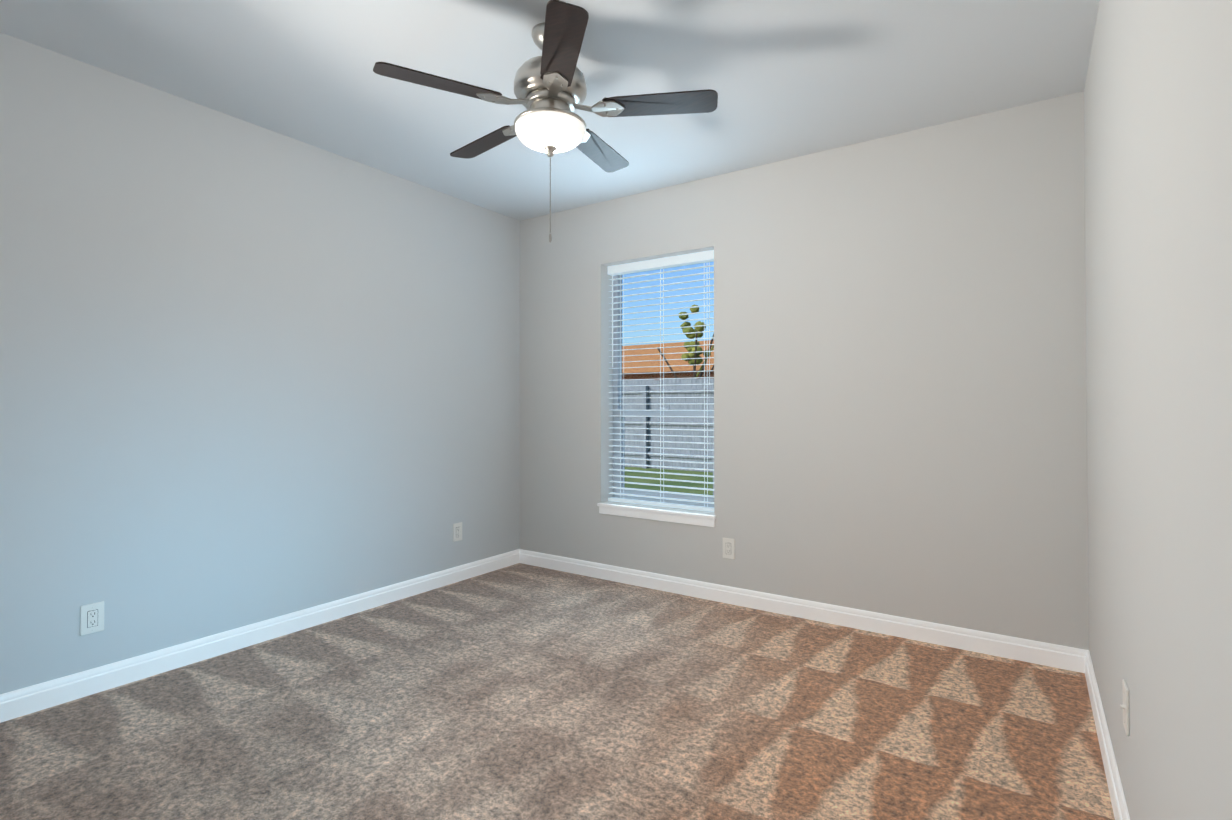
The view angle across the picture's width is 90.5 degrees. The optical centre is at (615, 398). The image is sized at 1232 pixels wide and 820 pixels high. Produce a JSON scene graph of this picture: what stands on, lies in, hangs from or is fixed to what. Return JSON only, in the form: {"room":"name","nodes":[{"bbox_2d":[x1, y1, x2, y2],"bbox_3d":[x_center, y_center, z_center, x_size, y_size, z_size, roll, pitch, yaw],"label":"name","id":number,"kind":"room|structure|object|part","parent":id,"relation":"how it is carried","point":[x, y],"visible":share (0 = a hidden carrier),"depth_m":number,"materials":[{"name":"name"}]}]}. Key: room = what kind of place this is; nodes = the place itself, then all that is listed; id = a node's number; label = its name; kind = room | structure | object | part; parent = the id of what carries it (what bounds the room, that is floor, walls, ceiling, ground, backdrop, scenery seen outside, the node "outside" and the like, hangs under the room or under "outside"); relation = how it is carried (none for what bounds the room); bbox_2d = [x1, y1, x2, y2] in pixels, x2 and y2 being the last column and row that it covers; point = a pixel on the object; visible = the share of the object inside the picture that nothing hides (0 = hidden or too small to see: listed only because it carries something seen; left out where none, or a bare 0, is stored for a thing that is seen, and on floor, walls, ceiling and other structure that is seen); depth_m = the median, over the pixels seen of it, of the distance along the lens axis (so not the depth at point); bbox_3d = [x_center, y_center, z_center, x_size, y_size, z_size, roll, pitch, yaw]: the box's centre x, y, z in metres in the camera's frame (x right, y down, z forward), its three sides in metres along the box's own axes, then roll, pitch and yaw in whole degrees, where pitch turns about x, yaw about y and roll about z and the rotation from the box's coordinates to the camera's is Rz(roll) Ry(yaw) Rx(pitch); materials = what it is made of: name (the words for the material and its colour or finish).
{"room":"empty bedroom","nodes":[
{"label":"empty bedroom","id":0,"kind":"room"},
{"bbox_2d":[0,32,519,693],"bbox_3d":[-2.239,-0.085,2.931,0.220,2.740,5.340,0,-1,34],"label":"wall","id":1,"kind":"structure","parent":0,"point":[250,374],"depth_m":3.08,"materials":[{"name":"paint"}]},
{"bbox_2d":[80,601,103,635],"bbox_3d":[-2.278,0.957,2.656,0.010,0.128,0.082,0,-1,34],"label":"electrical outlet","id":2,"kind":"object","parent":1,"relation":"attached to","point":[91,618],"visible":1,"depth_m":2.65,"materials":[{"name":"white plastic"}]},
{"bbox_2d":[0,549,518,722],"bbox_3d":[-2.140,1.232,2.849,0.018,0.105,4.900,0,-1,34],"label":"baseboard","id":3,"kind":"structure","parent":1,"relation":"attached to","point":[36,698],"depth_m":3.05,"materials":[{"name":"white paint"}]},
{"bbox_2d":[453,522,461,541],"bbox_3d":[-1.129,0.953,4.353,0.010,0.128,0.082,0,-1,34],"label":"electrical outlet","id":4,"kind":"object","parent":1,"relation":"attached to","point":[457,531],"visible":1,"depth_m":4.34,"materials":[{"name":"white plastic"}]},
{"bbox_2d":[0,0,1098,220],"bbox_3d":[-0.653,-1.518,1.874,4.050,0.100,5.340,0,-1,34],"label":"ceiling","id":5,"kind":"structure","parent":0,"point":[786,79],"depth_m":2.70,"materials":[{"name":"paint"}]},
{"bbox_2d":[373,0,717,242],"bbox_3d":[-0.269,-1.042,2.473,1.262,0.834,1.262,0,-1,34],"label":"ceiling fan","id":6,"kind":"object","parent":5,"relation":"hanging from","point":[550,89],"visible":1,"depth_m":2.35,"materials":[{"name":"silver metal"}]},
{"bbox_3d":[-0.645,-1.151,2.228,0.291,0.028,0.433,0,-1,34],"label":"blade","id":7,"kind":"part","parent":6,"relation":"part of","materials":[{"name":"brown wood"}]},
{"bbox_3d":[-0.580,-1.145,2.739,0.451,0.028,0.180,0,-1,34],"label":"blade","id":8,"kind":"part","parent":6,"relation":"part of","materials":[{"name":"brown wood"}]},
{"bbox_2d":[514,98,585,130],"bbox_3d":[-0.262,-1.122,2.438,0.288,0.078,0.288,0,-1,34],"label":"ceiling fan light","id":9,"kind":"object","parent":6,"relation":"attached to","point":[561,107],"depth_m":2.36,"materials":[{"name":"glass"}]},
{"bbox_3d":[-0.262,-1.042,2.437,0.280,0.082,0.280,0,-1,34],"label":"lamp shade","id":10,"kind":"part","parent":6,"relation":"part of","materials":[{"name":"white glass"}]},
{"bbox_3d":[-0.264,-0.796,2.450,0.011,0.342,0.010,0,-1,34],"label":"pull chain","id":11,"kind":"part","parent":6,"relation":"part of","materials":[{"name":"silver metal"}]},
{"bbox_3d":[-0.180,-1.154,2.009,0.376,0.028,0.376,0,-1,34],"label":"blade","id":12,"kind":"part","parent":6,"relation":"part of","materials":[{"name":"brown wood"}]},
{"bbox_3d":[-0.079,-1.144,2.835,0.180,0.028,0.451,0,-1,34],"label":"blade","id":13,"kind":"part","parent":6,"relation":"part of","materials":[{"name":"brown wood"}]},
{"bbox_3d":[0.171,-1.149,2.385,0.433,0.028,0.291,0,-1,34],"label":"blade","id":14,"kind":"part","parent":6,"relation":"part of","materials":[{"name":"brown wood"}]},
{"bbox_2d":[0,563,1114,819],"bbox_3d":[-0.653,1.302,1.840,4.050,0.060,5.340,0,-1,34],"label":"floor","id":15,"kind":"structure","parent":0,"point":[518,691],"depth_m":2.39,"materials":[{"name":"carpet"}]},
{"bbox_2d":[519,91,1088,649],"bbox_3d":[0.782,-0.072,3.977,3.610,2.740,0.220,0,-1,34],"label":"wall","id":16,"kind":"structure","parent":0,"point":[901,375],"depth_m":3.42,"materials":[{"name":"paint"}]},
{"bbox_2d":[597,503,715,526],"bbox_3d":[0.295,0.794,4.236,0.924,0.074,0.177,0,-1,34],"label":"window sill","id":17,"kind":"structure","parent":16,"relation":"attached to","point":[666,515],"depth_m":4.15,"materials":[{"name":"white paint"}]},
{"bbox_2d":[613,261,713,506],"bbox_3d":[0.359,-0.113,4.342,0.900,1.740,0.080,0,-1,34],"label":"window","id":18,"kind":"structure","parent":16,"relation":"in","point":[616,396],"depth_m":4.54,"materials":[{"name":"grey plastic"}]},
{"bbox_2d":[608,250,713,511],"bbox_3d":[0.320,-0.114,4.284,0.888,1.734,0.074,0,-1,34],"label":"window blinds","id":19,"kind":"object","parent":18,"relation":"attached to","point":[668,262],"visible":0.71,"depth_m":4.27,"materials":[{"name":"white plastic"}]},
{"bbox_2d":[723,538,734,558],"bbox_3d":[0.714,0.952,3.872,0.082,0.128,0.010,0,-1,34],"label":"electrical outlet","id":20,"kind":"object","parent":16,"relation":"attached to","point":[728,548],"visible":1,"depth_m":3.87,"materials":[{"name":"white plastic"}]},
{"bbox_2d":[519,549,1087,672],"bbox_3d":[0.716,1.244,3.862,3.610,0.105,0.018,0,-1,34],"label":"baseboard","id":21,"kind":"structure","parent":16,"relation":"attached to","point":[1043,653],"depth_m":3.48,"materials":[{"name":"white paint"}]},
{"bbox_2d":[1084,0,1231,819],"bbox_3d":[0.932,-0.111,0.783,0.220,2.740,5.340,0,-1,34],"label":"wall","id":22,"kind":"structure","parent":0,"point":[1158,163],"depth_m":1.24,"materials":[{"name":"paint"}]},
{"bbox_2d":[1085,650,1129,819],"bbox_3d":[0.833,1.208,0.834,0.018,0.105,4.900,0,-1,34],"label":"baseboard","id":23,"kind":"structure","parent":22,"relation":"attached to","point":[1118,802],"depth_m":2.10,"materials":[{"name":"white paint"}]},
{"bbox_2d":[1120,679,1129,735],"bbox_3d":[1.434,0.871,1.724,0.016,0.128,0.082,0,-1,34],"label":"electrical outlet plate","id":24,"kind":"object","parent":22,"relation":"attached to","point":[1125,707],"visible":1,"depth_m":1.70,"materials":[{"name":"white plastic"}]},
{"label":"outside","id":25,"kind":"structure","parent":0,"visible":0},
{"bbox_2d":[625,467,712,494],"bbox_3d":[16.317,1.914,30.101,60.000,0.100,60.000,0,-1,34],"label":"lawn","id":26,"kind":"structure","parent":25,"point":[673,483],"depth_m":12.26,"materials":[{"name":"green plant"}]},
{"bbox_2d":[622,378,713,471],"bbox_3d":[4.290,0.575,12.264,28.112,2.143,0.148,0,-1,34],"label":"fence","id":27,"kind":"object","parent":26,"relation":"on","point":[629,402],"depth_m":14.38,"materials":[{"name":"grey wood"}]},
{"bbox_2d":[622,340,713,379],"bbox_3d":[0.777,-0.256,26.801,31.000,4.160,11.000,0,-1,34],"label":"house","id":28,"kind":"structure","parent":26,"relation":"on","point":[650,371],"depth_m":21.48,"materials":[{"name":"brick"}]},
{"bbox_2d":[657,304,713,378],"bbox_3d":[2.242,-0.355,15.774,1.826,4.091,1.896,0,-1,34],"label":"tree","id":29,"kind":"object","parent":26,"relation":"on","point":[696,354],"depth_m":15.62,"materials":[{"name":"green plant"}]}
]}

